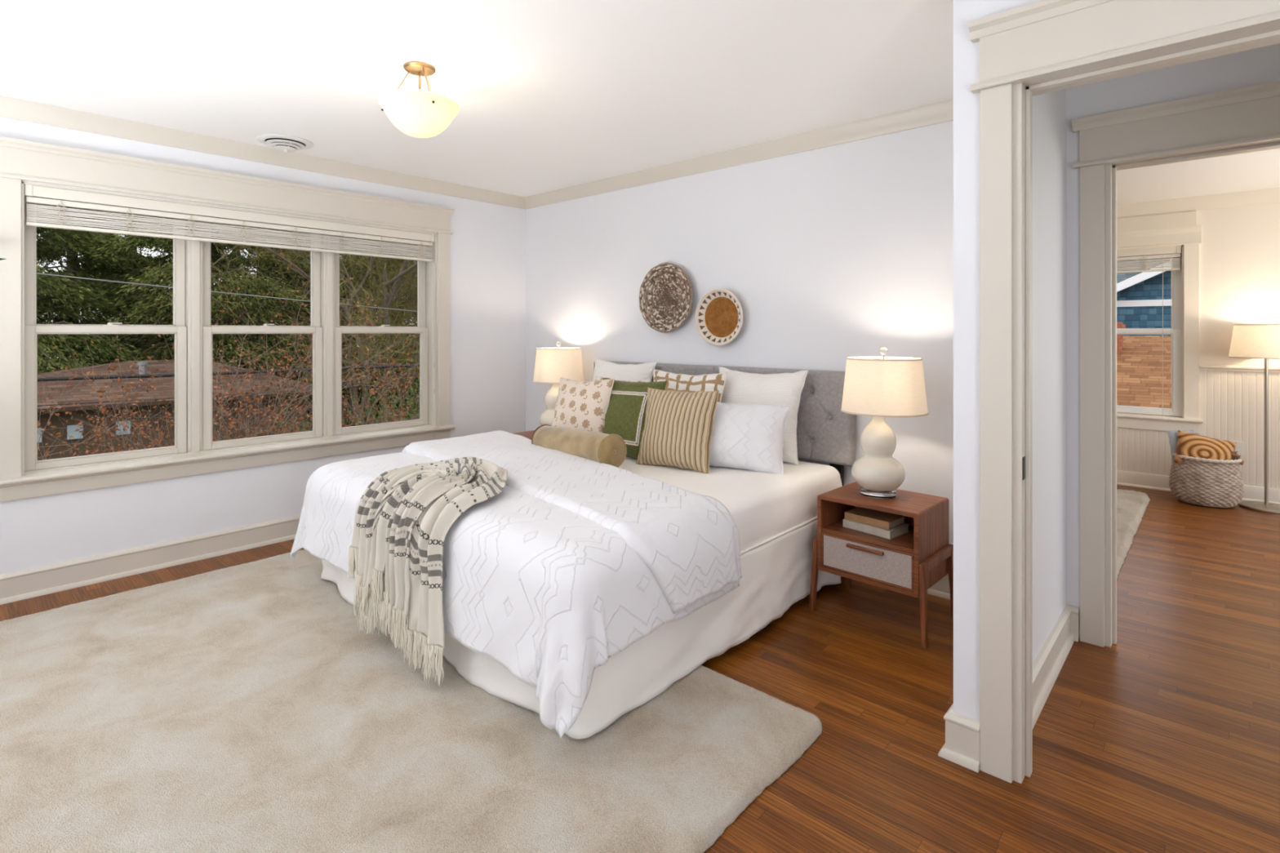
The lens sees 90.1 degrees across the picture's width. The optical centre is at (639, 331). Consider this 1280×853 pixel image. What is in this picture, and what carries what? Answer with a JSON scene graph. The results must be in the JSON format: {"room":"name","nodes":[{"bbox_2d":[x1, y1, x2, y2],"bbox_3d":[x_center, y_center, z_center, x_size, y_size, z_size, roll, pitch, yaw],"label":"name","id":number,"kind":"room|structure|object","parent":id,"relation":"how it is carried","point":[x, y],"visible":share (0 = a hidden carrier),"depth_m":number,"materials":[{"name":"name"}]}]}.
{"room":"bedroom","nodes":[
{"label":"bedroom","id":0,"kind":"room"},
{"bbox_2d":[0,116,525,574],"bbox_3d":[-2.543,0.090,3.864,0.160,2.460,4.720,0,0,42],"label":"wall","id":1,"kind":"structure","parent":0,"point":[487,242],"depth_m":4.00,"materials":[{"name":"white paint"}]},
{"bbox_2d":[0,515,300,604],"bbox_3d":[-2.511,1.251,3.754,0.034,0.138,4.600,0,0,42],"label":"baseboard","id":2,"kind":"structure","parent":1,"relation":"attached to","point":[19,585],"depth_m":3.49,"materials":[{"name":"beige paint"}]},
{"bbox_2d":[0,136,455,502],"bbox_3d":[-2.357,-0.058,4.054,0.260,1.768,2.518,0,0,42],"label":"window","id":3,"kind":"structure","parent":1,"relation":"in","point":[194,452],"depth_m":3.76,"materials":[{"name":"beige paint"}]},
{"bbox_2d":[24,184,437,433],"bbox_3d":[-2.304,0.056,4.006,0.126,1.588,2.240,0,0,42],"label":"window blind","id":4,"kind":"object","parent":3,"relation":"attached to","point":[35,194],"visible":0.99,"depth_m":3.78,"materials":[{"name":"beige"}]},
{"bbox_2d":[0,95,525,208],"bbox_3d":[-2.507,-1.094,3.750,0.046,0.092,4.600,0,0,42],"label":"trim","id":5,"kind":"structure","parent":1,"relation":"attached to","point":[10,108],"depth_m":3.80,"materials":[{"name":"beige paint"}]},
{"bbox_2d":[0,0,953,196],"bbox_3d":[-0.289,-1.200,1.735,6.360,0.120,4.600,0,0,42],"label":"ceiling","id":6,"kind":"structure","parent":0,"point":[549,95],"depth_m":2.81,"materials":[{"name":"white paint"}]},
{"bbox_2d":[256,133,313,153],"bbox_3d":[-2.123,-1.105,3.827,0.302,0.070,0.302,0,0,42],"label":"ceiling vent","id":7,"kind":"object","parent":6,"relation":"in","point":[285,143],"visible":1,"depth_m":3.78,"materials":[{"name":"white metal"}]},
{"bbox_2d":[377,61,459,137],"bbox_3d":[-0.950,-0.991,2.754,0.332,0.296,0.332,0,0,-34],"label":"ceiling light","id":8,"kind":"object","parent":6,"relation":"attached to","point":[419,113],"visible":1,"depth_m":2.67,"materials":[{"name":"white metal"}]},
{"bbox_2d":[0,484,1279,852],"bbox_3d":[0.942,1.380,3.089,6.360,0.120,8.260,0,0,42],"label":"floor","id":9,"kind":"structure","parent":0,"point":[1165,738],"depth_m":2.21,"materials":[{"name":"brown wood"}]},
{"bbox_2d":[0,549,822,852],"bbox_3d":[-1.368,1.300,2.218,3.084,0.036,2.579,0,0,42],"label":"area rug","id":10,"kind":"object","parent":9,"relation":"on","point":[246,708],"visible":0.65,"depth_m":1.99,"materials":[{"name":"beige carpet"}]},
{"bbox_2d":[513,430,534,439],"bbox_3d":[-0.718,1.044,4.779,0.540,0.552,0.399,0,0,42],"label":"nightstand","id":11,"kind":"object","parent":9,"relation":"on","point":[528,434],"visible":0.02,"depth_m":4.81,"materials":[{"name":"brown wood"}]},
{"bbox_2d":[533,341,583,426],"bbox_3d":[-0.617,0.420,4.847,0.385,0.694,0.385,0,0,42],"label":"table lamp","id":12,"kind":"object","parent":11,"relation":"on","point":[551,364],"visible":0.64,"depth_m":4.71,"materials":[{"name":"white fabric"}]},
{"bbox_2d":[320,360,855,738],"bbox_3d":[-0.254,0.769,3.393,2.070,1.102,2.064,0,0,42],"label":"bed","id":13,"kind":"object","parent":9,"relation":"on","point":[774,515],"visible":0.21,"depth_m":2.82,"materials":[{"name":"grey fabric"}]},
{"bbox_2d":[289,430,742,738],"bbox_3d":[-0.556,0.914,3.095,2.230,0.564,1.422,0,0,42],"label":"duvet","id":14,"kind":"object","parent":13,"relation":"on","point":[549,577],"visible":0.83,"depth_m":2.25,"materials":[{"name":"white fabric"}]},
{"bbox_2d":[346,457,507,684],"bbox_3d":[-0.845,0.912,2.690,0.785,0.700,0.569,0,0,42],"label":"throw blanket","id":15,"kind":"object","parent":14,"relation":"on","point":[403,519],"visible":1,"depth_m":2.48,"materials":[{"name":"beige fabric"}]},
{"bbox_2d":[531,424,626,467],"bbox_3d":[-0.344,0.615,3.461,0.176,0.210,0.732,0,0,-37],"label":"bolster pillow","id":16,"kind":"object","parent":14,"relation":"on","point":[608,449],"visible":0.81,"depth_m":3.27,"materials":[{"name":"beige fabric"}]},
{"bbox_2d":[551,377,614,432],"bbox_3d":[-0.364,0.501,3.824,0.479,0.462,0.211,0,0,37],"label":"accent pillow","id":17,"kind":"object","parent":13,"relation":"on","point":[581,405],"visible":0.66,"depth_m":3.74,"materials":[{"name":"fabric"}]},
{"bbox_2d":[592,357,657,382],"bbox_3d":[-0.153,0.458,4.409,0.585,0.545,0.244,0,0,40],"label":"euro pillow","id":18,"kind":"object","parent":13,"relation":"on","point":[605,369],"visible":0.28,"depth_m":4.36,"materials":[{"name":"white fabric"}]},
{"bbox_2d":[602,377,666,459],"bbox_3d":[-0.080,0.502,3.668,0.457,0.450,0.211,0,0,33],"label":"accent pillow","id":19,"kind":"object","parent":13,"relation":"on","point":[625,415],"visible":0.56,"depth_m":3.61,"materials":[{"name":"green fabric"}]},
{"bbox_2d":[635,387,719,473],"bbox_3d":[0.192,0.516,3.404,0.447,0.420,0.214,0,0,33],"label":"accent pillow","id":20,"kind":"object","parent":13,"relation":"on","point":[677,430],"visible":0.99,"depth_m":3.33,"materials":[{"name":"beige fabric"}]},
{"bbox_2d":[653,368,728,402],"bbox_3d":[0.254,0.479,3.806,0.551,0.494,0.211,0,0,37],"label":"accent pillow","id":21,"kind":"object","parent":13,"relation":"on","point":[676,382],"visible":0.28,"depth_m":3.77,"materials":[{"name":"white fabric"}]},
{"bbox_2d":[709,401,790,474],"bbox_3d":[0.495,0.551,3.384,0.577,0.369,0.224,0,0,26],"label":"sleeping pillow","id":22,"kind":"object","parent":13,"relation":"on","point":[750,437],"visible":0.64,"depth_m":3.28,"materials":[{"name":"white fabric"}]},
{"bbox_2d":[719,366,808,465],"bbox_3d":[0.664,0.469,3.663,0.579,0.513,0.243,0,0,37],"label":"euro pillow","id":23,"kind":"object","parent":13,"relation":"on","point":[740,387],"visible":0.52,"depth_m":3.56,"materials":[{"name":"white fabric"}]},
{"bbox_2d":[808,481,953,648],"bbox_3d":[1.132,1.044,2.984,0.540,0.552,0.399,0,0,44],"label":"nightstand","id":24,"kind":"object","parent":9,"relation":"on","point":[912,562],"visible":0.91,"depth_m":2.86,"materials":[{"name":"brown wood"}]},
{"bbox_2d":[822,518,914,553],"bbox_3d":[1.132,0.934,2.983,0.440,0.016,0.343,0,0,44],"label":"shelf","id":25,"kind":"object","parent":24,"relation":"attached to","point":[903,544],"depth_m":2.89,"materials":[{"name":"brown wood"}]},
{"bbox_2d":[843,518,909,539],"bbox_3d":[1.105,0.907,2.994,0.168,0.036,0.242,0,0,-39],"label":"book","id":26,"kind":"object","parent":24,"relation":"on","point":[902,529],"visible":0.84,"depth_m":2.92,"materials":[{"name":"white paper"}]},
{"bbox_2d":[844,506,905,529],"bbox_3d":[1.103,0.872,3.002,0.155,0.034,0.222,0,0,-42],"label":"book","id":27,"kind":"object","parent":26,"relation":"on","point":[888,521],"visible":0.88,"depth_m":2.96,"materials":[{"name":"brown paper"}]},
{"bbox_2d":[840,346,928,498],"bbox_3d":[1.149,0.420,3.013,0.385,0.694,0.385,0,0,42],"label":"table lamp","id":28,"kind":"object","parent":24,"relation":"on","point":[878,388],"visible":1,"depth_m":2.91,"materials":[{"name":"white ceramic"}]},
{"bbox_2d":[1116,488,1150,578],"bbox_3d":[2.716,1.291,4.707,1.498,0.054,2.414,0,0,42],"label":"shag rug","id":29,"kind":"object","parent":9,"relation":"on","point":[1131,505],"visible":0.1,"depth_m":4.44,"materials":[{"name":"beige carpet"}]},
{"bbox_2d":[1168,453,1244,507],"bbox_3d":[4.364,1.118,4.931,0.439,0.386,0.440,0,0,-33],"label":"wicker basket","id":30,"kind":"object","parent":9,"relation":"on","point":[1210,482],"visible":0.88,"depth_m":4.78,"materials":[{"name":"beige wicker"}]},
{"bbox_2d":[1167,429,1194,466],"bbox_3d":[4.251,0.909,5.000,0.194,0.295,0.048,0,0,26],"label":"folded blanket","id":31,"kind":"object","parent":30,"relation":"in","point":[1172,434],"visible":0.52,"depth_m":5.01,"materials":[{"name":"grey fabric"}]},
{"bbox_2d":[1173,430,1244,465],"bbox_3d":[4.346,0.926,4.901,0.429,0.317,0.165,0,0,20],"label":"pillow","id":32,"kind":"object","parent":30,"relation":"in","point":[1188,444],"visible":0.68,"depth_m":4.87,"materials":[{"name":"orange fabric"}]},
{"bbox_2d":[1228,324,1279,514],"bbox_3d":[4.680,0.632,4.773,0.419,1.375,0.419,0,0,42],"label":"floor lamp","id":33,"kind":"object","parent":9,"relation":"on","point":[1248,340],"visible":1,"depth_m":4.73,"materials":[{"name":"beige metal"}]},
{"bbox_2d":[525,120,953,544],"bbox_3d":[0.508,0.090,4.199,3.905,2.460,0.120,0,0,42],"label":"wall","id":34,"kind":"structure","parent":0,"point":[828,255],"depth_m":3.77,"materials":[{"name":"white paint"}]},
{"bbox_2d":[639,262,693,333],"bbox_3d":[0.181,-0.232,4.364,0.474,0.479,0.048,0,0,42],"label":"wall basket","id":35,"kind":"object","parent":34,"relation":"attached to","point":[666,291],"visible":1,"depth_m":4.37,"materials":[{"name":"brown wicker"}]},
{"bbox_2d":[695,288,742,346],"bbox_3d":[0.511,-0.093,4.064,0.366,0.366,0.057,0,0,42],"label":"wall basket","id":36,"kind":"object","parent":34,"relation":"attached to","point":[719,312],"visible":1,"depth_m":4.08,"materials":[{"name":"beige wicker"}]},
{"bbox_2d":[524,98,953,208],"bbox_3d":[0.407,-1.094,4.179,3.784,0.092,0.046,0,0,42],"label":"trim","id":37,"kind":"structure","parent":34,"relation":"attached to","point":[941,112],"depth_m":3.85,"materials":[{"name":"beige paint"}]},
{"bbox_2d":[927,573,950,599],"bbox_3d":[0.411,1.251,4.183,3.784,0.138,0.034,0,0,42],"label":"baseboard","id":38,"kind":"structure","parent":34,"relation":"attached to","point":[940,588],"depth_m":3.18,"materials":[{"name":"beige paint"}]},
{"bbox_2d":[953,0,1066,720],"bbox_3d":[1.444,0.090,2.417,0.121,2.460,1.260,0,0,42],"label":"wall","id":39,"kind":"structure","parent":0,"point":[1049,109],"depth_m":1.99,"materials":[{"name":"white paint"}]},
{"bbox_2d":[937,703,979,772],"bbox_3d":[1.405,1.251,2.429,0.114,0.138,1.294,0,0,42],"label":"baseboard","id":40,"kind":"structure","parent":39,"relation":"attached to","point":[961,747],"depth_m":1.96,"materials":[{"name":"beige paint"}]},
{"bbox_2d":[1032,604,1079,728],"bbox_3d":[1.513,1.251,2.367,0.047,0.138,1.060,0,0,42],"label":"baseboard","id":41,"kind":"structure","parent":39,"relation":"attached to","point":[1048,663],"depth_m":2.46,"materials":[{"name":"beige paint"}]},
{"bbox_2d":[996,0,1040,13],"bbox_3d":[1.952,0.090,1.179,2.295,2.460,0.110,0,0,42],"label":"wall","id":42,"kind":"structure","parent":0,"point":[1002,5],"depth_m":1.89,"materials":[{"name":"white paint"}]},
{"bbox_2d":[968,0,1279,783],"bbox_3d":[1.452,0.196,1.633,1.075,2.249,0.210,0,0,42],"label":"door frame","id":43,"kind":"structure","parent":42,"relation":"in","point":[1042,46],"depth_m":1.88,"materials":[{"name":"beige paint"}]},
{"bbox_2d":[1066,43,1279,639],"bbox_3d":[2.742,0.090,2.048,2.295,2.460,0.120,0,0,42],"label":"wall","id":44,"kind":"structure","parent":0,"point":[1260,65],"depth_m":2.75,"materials":[{"name":"white paint"}]},
{"bbox_2d":[1071,80,1279,647],"bbox_3d":[2.321,0.208,2.431,1.102,2.224,0.220,0,0,42],"label":"door frame","id":45,"kind":"structure","parent":44,"relation":"in","point":[1242,120],"depth_m":2.68,"materials":[{"name":"beige paint"}]},
{"bbox_2d":[1116,148,1279,204],"bbox_3d":[2.992,-1.177,4.335,5.000,0.165,3.660,0,0,42],"label":"ceiling","id":46,"kind":"structure","parent":0,"point":[1259,170],"depth_m":4.56,"materials":[{"name":"white paint"}]},
{"bbox_2d":[1196,202,1279,366],"bbox_3d":[4.168,0.095,5.630,5.000,2.450,0.160,0,0,42],"label":"wall","id":47,"kind":"structure","parent":0,"point":[1240,246],"depth_m":5.04,"materials":[{"name":"beige paint"}]},
{"bbox_2d":[1116,209,1203,433],"bbox_3d":[4.100,-0.084,5.683,1.364,1.817,0.254,0,0,42],"label":"window","id":48,"kind":"structure","parent":47,"relation":"in","point":[1180,228],"depth_m":5.30,"materials":[{"name":"beige paint"}]},
{"bbox_2d":[1116,246,1181,387],"bbox_3d":[4.045,0.027,5.622,1.094,1.466,0.122,0,0,42],"label":"window blind","id":49,"kind":"object","parent":48,"relation":"attached to","point":[1174,252],"visible":0.44,"depth_m":5.39,"materials":[{"name":"beige"}]},
{"bbox_2d":[1116,369,1279,488],"bbox_3d":[4.715,0.755,5.020,3.130,0.930,0.002,0,0,42],"label":"wainscoting","id":50,"kind":"structure","parent":47,"relation":"attached to","point":[1232,402],"depth_m":5.05,"materials":[{"name":"beige paint"}]},
{"bbox_2d":[1116,186,1279,217],"bbox_3d":[4.141,-1.042,5.511,4.880,0.105,0.052,0,0,42],"label":"trim","id":51,"kind":"structure","parent":47,"relation":"attached to","point":[1271,195],"depth_m":5.15,"materials":[{"name":"beige paint"}]},
{"bbox_2d":[1116,470,1279,504],"bbox_3d":[4.141,1.258,5.510,4.880,0.124,0.030,0,0,42],"label":"baseboard","id":52,"kind":"structure","parent":47,"relation":"attached to","point":[1128,478],"depth_m":5.33,"materials":[{"name":"beige paint"}]},
{"bbox_2d":[1231,440,1244,457],"bbox_3d":[4.695,0.920,5.020,0.072,0.116,0.010,0,0,42],"label":"wall outlet","id":53,"kind":"object","parent":47,"relation":"attached to","point":[1239,447],"visible":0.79,"depth_m":5.01,"materials":[{"name":"white plastic"}]},
{"bbox_2d":[1235,444,1239,453],"bbox_3d":[4.693,0.920,5.018,0.032,0.072,0.004,0,0,42],"label":"socket","id":54,"kind":"object","parent":53,"relation":"attached to","point":[1237,446],"depth_m":5.02,"materials":[{"name":"white plastic"}]},
{"bbox_2d":[1199,364,1279,372],"bbox_3d":[5.194,0.286,4.561,1.804,0.044,0.026,0,0,42],"label":"trim","id":55,"kind":"structure","parent":47,"relation":"attached to","point":[1210,367],"depth_m":5.01,"materials":[{"name":"beige paint"}]},
{"label":"outside","id":56,"kind":"structure","parent":0,"visible":0},
{"bbox_3d":[-1.995,4.420,26.657,150.000,0.200,150.000,0,0,42],"label":"ground","id":57,"kind":"structure","parent":56,"visible":0},
{"bbox_2d":[36,204,153,373],"bbox_3d":[-16.201,-3.631,16.113,7.649,15.904,7.504,0,0,42],"label":"conifer tree","id":58,"kind":"object","parent":57,"relation":"on","point":[46,343],"visible":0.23,"depth_m":16.65,"materials":[{"name":"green plant"}]},
{"bbox_2d":[36,208,173,372],"bbox_3d":[-18.719,-3.631,21.009,7.504,15.904,7.649,0,0,-34],"label":"conifer tree","id":59,"kind":"object","parent":57,"relation":"on","point":[117,268],"visible":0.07,"depth_m":20.82,"materials":[{"name":"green plant"}]},
{"bbox_2d":[40,214,173,373],"bbox_3d":[-20.122,-3.631,25.346,7.503,15.904,7.649,0,0,26],"label":"conifer tree","id":60,"kind":"object","parent":57,"relation":"on","point":[80,270],"visible":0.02,"depth_m":24.52,"materials":[{"name":"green plant"}]},
{"bbox_2d":[37,360,312,460],"bbox_3d":[-12.181,2.490,14.699,5.200,3.660,8.000,0,0,42],"label":"neighboring building","id":61,"kind":"structure","parent":57,"relation":"on","point":[87,395],"depth_m":13.47,"materials":[{"name":"brown brick"}]},
{"bbox_2d":[137,361,148,374],"bbox_3d":[-11.098,0.850,14.255,0.200,0.380,0.195,0,0,42],"label":"roof vent","id":62,"kind":"object","parent":61,"relation":"attached to","point":[144,368],"depth_m":14.21,"materials":[{"name":"grey metal"}]},
{"bbox_2d":[45,213,349,405],"bbox_3d":[-12.939,-4.030,19.091,7.545,16.703,8.108,0,0,-43],"label":"conifer tree","id":63,"kind":"object","parent":57,"relation":"on","point":[131,241],"visible":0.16,"depth_m":17.95,"materials":[{"name":"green plant"}]},
{"bbox_2d":[37,240,417,459],"bbox_3d":[-5.205,1.504,6.150,5.675,5.650,5.521,0,0,-11],"label":"shrub","id":64,"kind":"object","parent":57,"relation":"on","point":[267,432],"visible":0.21,"depth_m":6.45,"materials":[{"name":"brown plant"}]},
{"bbox_2d":[37,293,419,454],"bbox_3d":[-3.253,1.928,7.524,6.025,4.802,4.332,0,0,-25],"label":"shrub","id":65,"kind":"object","parent":57,"relation":"on","point":[400,413],"visible":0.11,"depth_m":7.38,"materials":[{"name":"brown plant"}]},
{"bbox_2d":[168,229,311,430],"bbox_3d":[-17.425,-4.030,29.271,8.108,16.703,7.545,0,0,38],"label":"conifer tree","id":66,"kind":"object","parent":57,"relation":"on","point":[245,268],"visible":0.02,"depth_m":28.66,"materials":[{"name":"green plant"}]},
{"bbox_2d":[128,221,354,426],"bbox_3d":[-15.339,-4.030,24.218,8.108,16.703,7.545,0,0,7],"label":"conifer tree","id":67,"kind":"object","parent":57,"relation":"on","point":[244,259],"visible":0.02,"depth_m":23.15,"materials":[{"name":"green plant"}]},
{"bbox_2d":[84,222,419,426],"bbox_3d":[-6.858,-1.295,17.177,16.674,11.385,11.892,0,0,45],"label":"bare tree","id":68,"kind":"object","parent":57,"relation":"on","point":[388,300],"visible":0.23,"depth_m":16.97,"materials":[{"name":"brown plant"}]},
{"bbox_2d":[266,410,347,433],"bbox_3d":[-5.410,2.735,10.350,3.370,3.277,2.818,0,0,19],"label":"bush","id":69,"kind":"object","parent":57,"relation":"on","point":[303,423],"visible":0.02,"depth_m":10.09,"materials":[{"name":"green plant"}]},
{"bbox_2d":[252,236,419,426],"bbox_3d":[-10.545,-3.631,23.190,7.649,15.904,7.503,0,0,-15],"label":"conifer tree","id":70,"kind":"object","parent":57,"relation":"on","point":[273,264],"visible":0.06,"depth_m":21.81,"materials":[{"name":"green plant"}]},
{"bbox_2d":[274,351,419,431],"bbox_3d":[-3.286,2.242,9.319,4.910,4.175,4.646,0,0,-37],"label":"shrub","id":71,"kind":"object","parent":57,"relation":"on","point":[362,422],"visible":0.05,"depth_m":8.81,"materials":[{"name":"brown plant"}]},
{"bbox_2d":[280,231,419,427],"bbox_3d":[-12.837,-3.631,28.203,7.504,15.904,7.649,0,0,23],"label":"conifer tree","id":72,"kind":"object","parent":57,"relation":"on","point":[289,231],"visible":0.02,"depth_m":27.17,"materials":[{"name":"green plant"}]},
{"bbox_2d":[306,323,419,418],"bbox_3d":[-13.433,1.820,31.912,4.600,5.000,6.200,0,0,42],"label":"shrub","id":73,"kind":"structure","parent":57,"relation":"on","point":[341,323],"depth_m":31.55,"materials":[{"name":"brown plant"}]},
{"bbox_2d":[342,375,419,426],"bbox_3d":[-4.777,2.545,12.845,3.795,3.664,4.248,0,0,2],"label":"bush","id":74,"kind":"object","parent":57,"relation":"on","point":[375,384],"visible":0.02,"depth_m":12.62,"materials":[{"name":"green plant"}]},
{"bbox_2d":[353,251,417,325],"bbox_3d":[-13.591,-3.631,34.033,7.649,15.904,7.504,0,0,25],"label":"conifer tree","id":75,"kind":"object","parent":57,"relation":"on","point":[384,251],"visible":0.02,"depth_m":33.36,"materials":[{"name":"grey plant"}]},
{"bbox_2d":[358,253,419,422],"bbox_3d":[-7.406,-4.030,26.389,7.545,16.703,8.108,0,0,11],"label":"conifer tree","id":76,"kind":"object","parent":57,"relation":"on","point":[402,253],"visible":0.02,"depth_m":24.38,"materials":[{"name":"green plant"}]},
{"bbox_2d":[382,255,419,381],"bbox_3d":[-4.071,-2.004,22.542,10.040,12.782,15.052,0,0,-17],"label":"bare tree","id":77,"kind":"object","parent":57,"relation":"on","point":[404,255],"visible":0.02,"depth_m":18.92,"materials":[{"name":"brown plant"}]},
{"bbox_2d":[1116,322,1171,408],"bbox_3d":[9.312,2.010,11.590,11.000,4.620,9.100,0,0,42],"label":"house","id":78,"kind":"structure","parent":57,"relation":"on","point":[1139,357],"depth_m":10.96,"materials":[{"name":"wood"}]},
{"bbox_2d":[1116,257,1172,336],"bbox_3d":[14.522,0.370,19.557,24.000,7.900,8.700,0,0,42],"label":"house","id":79,"kind":"structure","parent":57,"relation":"on","point":[1139,295],"depth_m":15.99,"materials":[{"name":"blue wood"}]},
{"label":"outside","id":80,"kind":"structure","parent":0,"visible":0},
{"bbox_2d":[37,364,419,381],"bbox_3d":[-5.555,0.550,12.327,0.060,0.352,32.002,0,0,42],"label":"overhead cable","id":81,"kind":"object","parent":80,"point":[145,375],"visible":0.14,"depth_m":10.12,"materials":[{"name":"black plastic"}]},
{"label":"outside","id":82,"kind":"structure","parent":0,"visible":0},
{"bbox_2d":[37,382,418,406],"bbox_3d":[-5.703,0.930,12.462,0.018,0.336,32.001,0,0,42],"label":"overhead cable","id":83,"kind":"object","parent":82,"point":[413,383],"visible":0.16,"depth_m":10.21,"materials":[{"name":"black plastic"}]},
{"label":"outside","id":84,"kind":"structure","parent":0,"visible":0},
{"bbox_2d":[36,272,417,311],"bbox_3d":[-6.295,-0.930,12.999,0.024,2.121,32.001,0,0,42],"label":"overhead cable","id":85,"kind":"object","parent":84,"point":[37,273],"visible":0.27,"depth_m":11.02,"materials":[{"name":"grey plastic"}]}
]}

